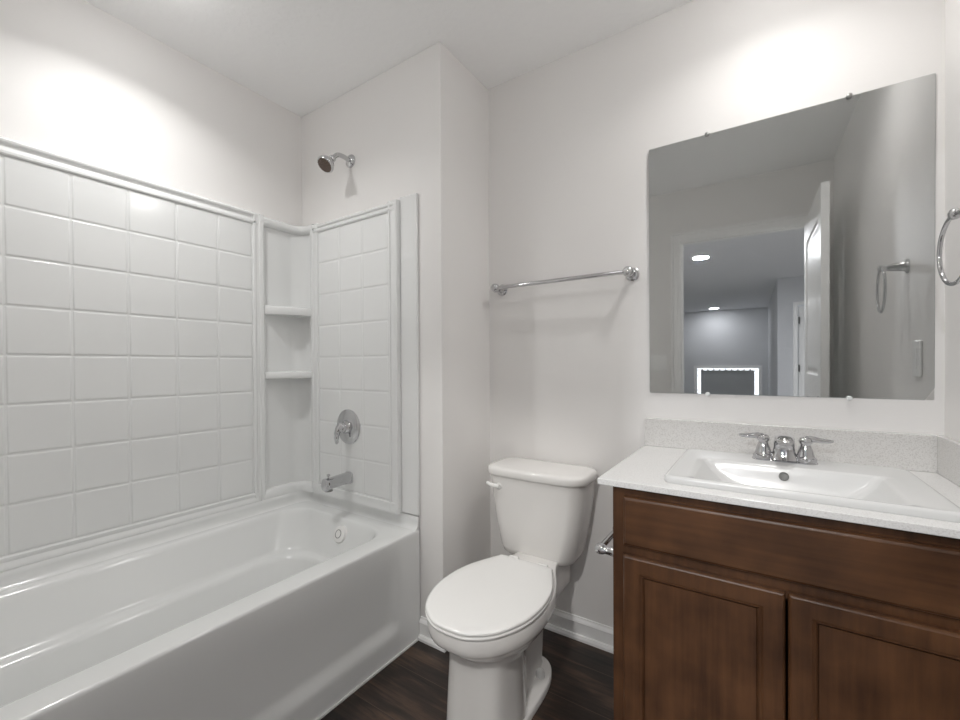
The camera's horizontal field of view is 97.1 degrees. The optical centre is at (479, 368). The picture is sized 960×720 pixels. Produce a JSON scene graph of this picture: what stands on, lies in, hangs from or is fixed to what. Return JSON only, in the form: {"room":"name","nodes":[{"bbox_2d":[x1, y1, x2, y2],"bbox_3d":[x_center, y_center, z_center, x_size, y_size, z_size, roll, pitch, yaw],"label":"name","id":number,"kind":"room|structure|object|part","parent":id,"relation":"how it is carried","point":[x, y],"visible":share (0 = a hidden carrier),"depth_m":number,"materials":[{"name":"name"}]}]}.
{"room":"bathroom","nodes":[
{"label":"bathroom","id":0,"kind":"room"},
{"bbox_2d":[0,0,301,571],"bbox_3d":[-1.386,-0.084,1.613,0.100,2.440,1.515,0,0,34],"label":"wall","id":1,"kind":"structure","parent":0,"point":[78,81],"depth_m":1.63,"materials":[{"name":"white paint"}]},
{"bbox_2d":[0,136,419,571],"bbox_3d":[-1.007,-0.047,1.365,0.806,1.354,1.510,0,0,34],"label":"tub surround","id":2,"kind":"object","parent":1,"relation":"attached to","point":[169,356],"visible":0.98,"depth_m":1.72,"materials":[{"name":"white plastic"}]},
{"bbox_3d":[-1.388,-0.046,1.484,0.039,1.354,1.287,0,0,34],"label":"panel","id":3,"kind":"part","parent":2,"relation":"part of","materials":[{"name":"white plastic"}]},
{"bbox_2d":[265,371,311,378],"bbox_3d":[-0.933,0.034,2.090,0.124,0.035,0.221,0,0,34],"label":"shelf","id":4,"kind":"object","parent":2,"relation":"attached to","point":[268,374],"depth_m":2.06,"materials":[{"name":"white plastic"}]},
{"bbox_2d":[265,306,311,317],"bbox_3d":[-0.935,-0.279,2.088,0.124,0.042,0.221,0,0,34],"label":"shelf","id":5,"kind":"object","parent":2,"relation":"attached to","point":[270,311],"depth_m":2.06,"materials":[{"name":"white plastic"}]},
{"bbox_2d":[321,471,352,491],"bbox_3d":[-0.649,0.510,1.925,0.058,0.077,0.140,0,0,34],"label":"tub spout","id":6,"kind":"object","parent":2,"relation":"attached to","point":[327,484],"visible":1,"depth_m":1.90,"materials":[{"name":"silver metal"}]},
{"bbox_2d":[334,409,360,443],"bbox_3d":[-0.632,0.274,1.951,0.162,0.162,0.075,0,0,34],"label":"tub valve","id":7,"kind":"object","parent":2,"relation":"attached to","point":[347,428],"visible":1,"depth_m":1.95,"materials":[{"name":"silver metal"}]},
{"bbox_3d":[-0.643,0.301,1.940,0.047,0.097,0.036,-1,0,-38],"label":"lever","id":8,"kind":"part","parent":7,"relation":"part of","materials":[{"name":"silver metal"}]},
{"bbox_3d":[-0.593,-0.046,1.975,0.603,1.337,0.036,0,0,34],"label":"panel","id":9,"kind":"part","parent":2,"relation":"part of","materials":[{"name":"white plastic"}]},
{"bbox_2d":[84,0,692,116],"bbox_3d":[-0.216,-1.347,1.100,2.621,0.080,1.974,0,0,34],"label":"ceiling","id":10,"kind":"structure","parent":0,"point":[301,56],"depth_m":1.65,"materials":[{"name":"white paint"}]},
{"bbox_2d":[301,42,490,617],"bbox_3d":[-0.454,-0.092,2.179,1.027,2.440,0.459,0,0,34],"label":"wall","id":11,"kind":"structure","parent":0,"point":[419,126],"depth_m":1.82,"materials":[{"name":"white paint"}]},
{"bbox_2d":[317,152,354,172],"bbox_3d":[-0.657,-0.941,1.927,0.078,0.129,0.173,0,0,34],"label":"shower head","id":12,"kind":"object","parent":11,"relation":"attached to","point":[326,163],"visible":1,"depth_m":1.89},
{"bbox_3d":[-0.641,-0.964,1.950,0.021,0.053,0.109,0,0,34],"label":"arm","id":13,"kind":"part","parent":12,"relation":"part of","materials":[{"name":"silver metal"}]},
{"bbox_2d":[418,616,445,652],"bbox_3d":[-0.194,1.084,1.728,0.142,0.090,0.022,0,0,34],"label":"baseboard","id":14,"kind":"structure","parent":11,"relation":"attached to","point":[424,636],"depth_m":1.75,"materials":[{"name":"white paint"}]},
{"bbox_2d":[320,628,613,719],"bbox_3d":[-0.233,1.158,1.068,2.621,0.050,2.084,0,0,34],"label":"floor","id":15,"kind":"structure","parent":0,"point":[414,686],"depth_m":1.50,"materials":[{"name":"brown wood"}]},
{"bbox_2d":[0,491,419,719],"bbox_3d":[-0.990,0.882,1.360,0.771,0.507,1.507,0,0,34],"label":"bathtub","id":16,"kind":"object","parent":15,"relation":"on","point":[280,607],"visible":0.99,"depth_m":1.40,"materials":[{"name":"white ceramic"}]},
{"bbox_2d":[315,639,417,719],"bbox_3d":[-0.670,1.132,1.137,0.006,0.007,1.487,0,0,34],"label":"caulk line","id":17,"kind":"structure","parent":15,"relation":"on","point":[416,640],"depth_m":1.52,"materials":[{"name":"white"}]},
{"bbox_2d":[425,457,597,719],"bbox_3d":[0.098,0.766,1.501,0.432,0.727,0.764,0,0,34],"label":"toilet","id":18,"kind":"object","parent":15,"relation":"on","point":[491,615],"visible":1,"depth_m":1.40,"materials":[{"name":"white ceramic"}]},
{"bbox_3d":[0.039,0.732,1.372,0.358,0.010,0.485,0,0,34],"label":"seat","id":19,"kind":"part","parent":18,"relation":"part of","materials":[{"name":"white plastic"}]},
{"bbox_3d":[0.039,0.719,1.372,0.356,0.012,0.483,0,0,34],"label":"lid","id":20,"kind":"part","parent":18,"relation":"part of","materials":[{"name":"white plastic"}]},
{"bbox_3d":[0.062,0.480,1.732,0.069,0.036,0.049,0,0,34],"label":"flush lever","id":21,"kind":"part","parent":18,"relation":"part of","materials":[{"name":"white plastic"}]},
{"bbox_3d":[0.106,0.933,1.473,0.356,0.392,0.706,0,0,34],"label":"bowl","id":22,"kind":"part","parent":18,"relation":"part of","materials":[{"name":"white ceramic"}]},
{"bbox_3d":[0.248,0.596,1.727,0.410,0.318,0.209,0,0,34],"label":"tank","id":23,"kind":"part","parent":18,"relation":"part of","materials":[{"name":"white ceramic"}]},
{"bbox_3d":[0.245,0.418,1.723,0.432,0.036,0.225,0,0,34],"label":"tank lid","id":24,"kind":"part","parent":18,"relation":"part of","materials":[{"name":"white ceramic"}]},
{"bbox_2d":[613,486,959,719],"bbox_3d":[0.821,0.719,1.155,0.757,0.816,0.560,0,0,34],"label":"vanity cabinet","id":25,"kind":"object","parent":15,"relation":"on","point":[722,611],"visible":0.87,"depth_m":0.93,"materials":[{"name":"brown wood"}]},
{"bbox_2d":[595,528,612,556],"bbox_3d":[0.429,0.536,1.323,0.082,0.052,0.232,0,0,34],"label":"toilet paper holder","id":26,"kind":"object","parent":25,"relation":"attached to","point":[600,548],"visible":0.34,"depth_m":1.25,"materials":[{"name":"silver metal"}]},
{"bbox_3d":[0.379,0.537,1.248,0.082,0.052,0.052,0,0,34],"label":"post","id":27,"kind":"part","parent":26,"relation":"part of","materials":[{"name":"silver metal"}]},
{"bbox_3d":[0.526,0.754,1.028,0.245,0.425,0.004,0,0,34],"label":"door panel","id":28,"kind":"part","parent":25,"relation":"part of","materials":[{"name":"brown wood"}]},
{"bbox_3d":[0.526,0.754,1.026,0.348,0.527,0.018,0,0,34],"label":"door","id":29,"kind":"part","parent":25,"relation":"part of","materials":[{"name":"brown wood"}]},
{"bbox_2d":[597,418,959,538],"bbox_3d":[0.803,0.250,1.159,0.792,0.120,0.570,0,0,34],"label":"countertop","id":30,"kind":"structure","parent":25,"relation":"on","point":[934,459],"depth_m":1.21,"materials":[{"name":"white stone"}]},
{"bbox_2d":[739,432,833,464],"bbox_3d":[0.881,0.233,1.226,0.229,0.084,0.122,0,0,34],"label":"sink faucet","id":31,"kind":"object","parent":30,"relation":"on","point":[784,445],"visible":1,"depth_m":1.23,"materials":[{"name":"silver metal"}]},
{"bbox_3d":[0.834,0.207,1.304,0.066,0.022,0.022,0,0,39],"label":"lever","id":32,"kind":"part","parent":31,"relation":"part of","materials":[{"name":"silver metal"}]},
{"bbox_3d":[0.857,0.234,1.282,0.055,0.072,0.055,0,0,34],"label":"handle","id":33,"kind":"part","parent":31,"relation":"part of","materials":[{"name":"silver metal"}]},
{"bbox_3d":[0.879,0.230,1.223,0.076,0.078,0.115,0,0,34],"label":"spout","id":34,"kind":"part","parent":31,"relation":"part of","materials":[{"name":"silver metal"}]},
{"bbox_3d":[0.942,0.234,1.226,0.055,0.072,0.055,0,0,34],"label":"handle","id":35,"kind":"part","parent":31,"relation":"part of","materials":[{"name":"silver metal"}]},
{"bbox_3d":[0.971,0.207,1.213,0.066,0.022,0.022,0,0,28],"label":"lever","id":36,"kind":"part","parent":31,"relation":"part of","materials":[{"name":"silver metal"}]},
{"bbox_2d":[664,449,959,522],"bbox_3d":[0.818,0.334,1.124,0.543,0.118,0.428,0,0,34],"label":"sink","id":37,"kind":"object","parent":30,"relation":"in","point":[890,490],"visible":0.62,"depth_m":1.10,"materials":[{"name":"white ceramic"}]},
{"bbox_3d":[0.669,0.401,0.928,0.697,0.129,0.018,0,0,34],"label":"drawer","id":38,"kind":"part","parent":25,"relation":"part of","materials":[{"name":"brown wood"}]},
{"bbox_3d":[0.818,0.754,0.832,0.344,0.527,0.018,0,0,34],"label":"door","id":39,"kind":"part","parent":25,"relation":"part of","materials":[{"name":"brown wood"}]},
{"bbox_3d":[0.819,0.754,0.833,0.242,0.425,0.004,0,0,34],"label":"door panel","id":40,"kind":"part","parent":25,"relation":"part of","materials":[{"name":"brown wood"}]},
{"bbox_2d":[488,0,944,626],"bbox_3d":[0.737,-0.095,1.603,1.594,2.440,0.100,0,0,34],"label":"wall","id":41,"kind":"structure","parent":0,"point":[572,136],"depth_m":1.66,"materials":[{"name":"white paint"}]},
{"bbox_2d":[491,266,638,295],"bbox_3d":[0.324,-0.361,1.765,0.635,0.052,0.083,0,0,34],"label":"towel bar","id":42,"kind":"object","parent":41,"relation":"attached to","point":[632,274],"visible":1,"depth_m":1.70,"materials":[{"name":"silver metal"}]},
{"bbox_3d":[0.081,-0.360,1.927,0.052,0.052,0.083,0,0,34],"label":"post","id":43,"kind":"part","parent":42,"relation":"part of","materials":[{"name":"silver metal"}]},
{"bbox_3d":[0.567,-0.361,1.604,0.052,0.052,0.083,0,0,34],"label":"post","id":44,"kind":"part","parent":42,"relation":"part of","materials":[{"name":"silver metal"}]},
{"bbox_2d":[544,608,612,653],"bbox_3d":[0.361,1.081,1.791,0.712,0.090,0.022,0,0,34],"label":"baseboard","id":45,"kind":"structure","parent":41,"relation":"attached to","point":[595,634],"depth_m":1.75,"materials":[{"name":"white paint"}]},
{"bbox_2d":[649,73,935,400],"bbox_3d":[0.955,-0.364,1.389,0.756,0.925,0.018,0,0,34],"label":"wall mirror","id":46,"kind":"object","parent":41,"relation":"attached to","point":[792,253],"visible":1,"depth_m":1.34,"materials":[{"name":"clear glass"}]},
{"bbox_2d":[645,418,942,472],"bbox_3d":[0.956,0.239,1.389,0.791,0.103,0.020,0,0,34],"label":"backsplash","id":47,"kind":"structure","parent":41,"relation":"attached to","point":[907,451],"depth_m":1.31,"materials":[{"name":"stone"}]},
{"bbox_2d":[945,0,959,441],"bbox_3d":[0.813,-0.088,0.368,0.100,2.440,1.874,0,0,34],"label":"wall","id":48,"kind":"structure","parent":0,"point":[952,7],"depth_m":1.12,"materials":[{"name":"white paint"}]},
{"bbox_2d":[937,208,959,285],"bbox_3d":[1.073,-0.274,0.921,0.078,0.184,0.163,0,0,34],"label":"towel ring","id":49,"kind":"object","parent":48,"relation":"attached to","point":[954,213],"visible":1,"depth_m":0.98,"materials":[{"name":"silver metal"}]}
]}

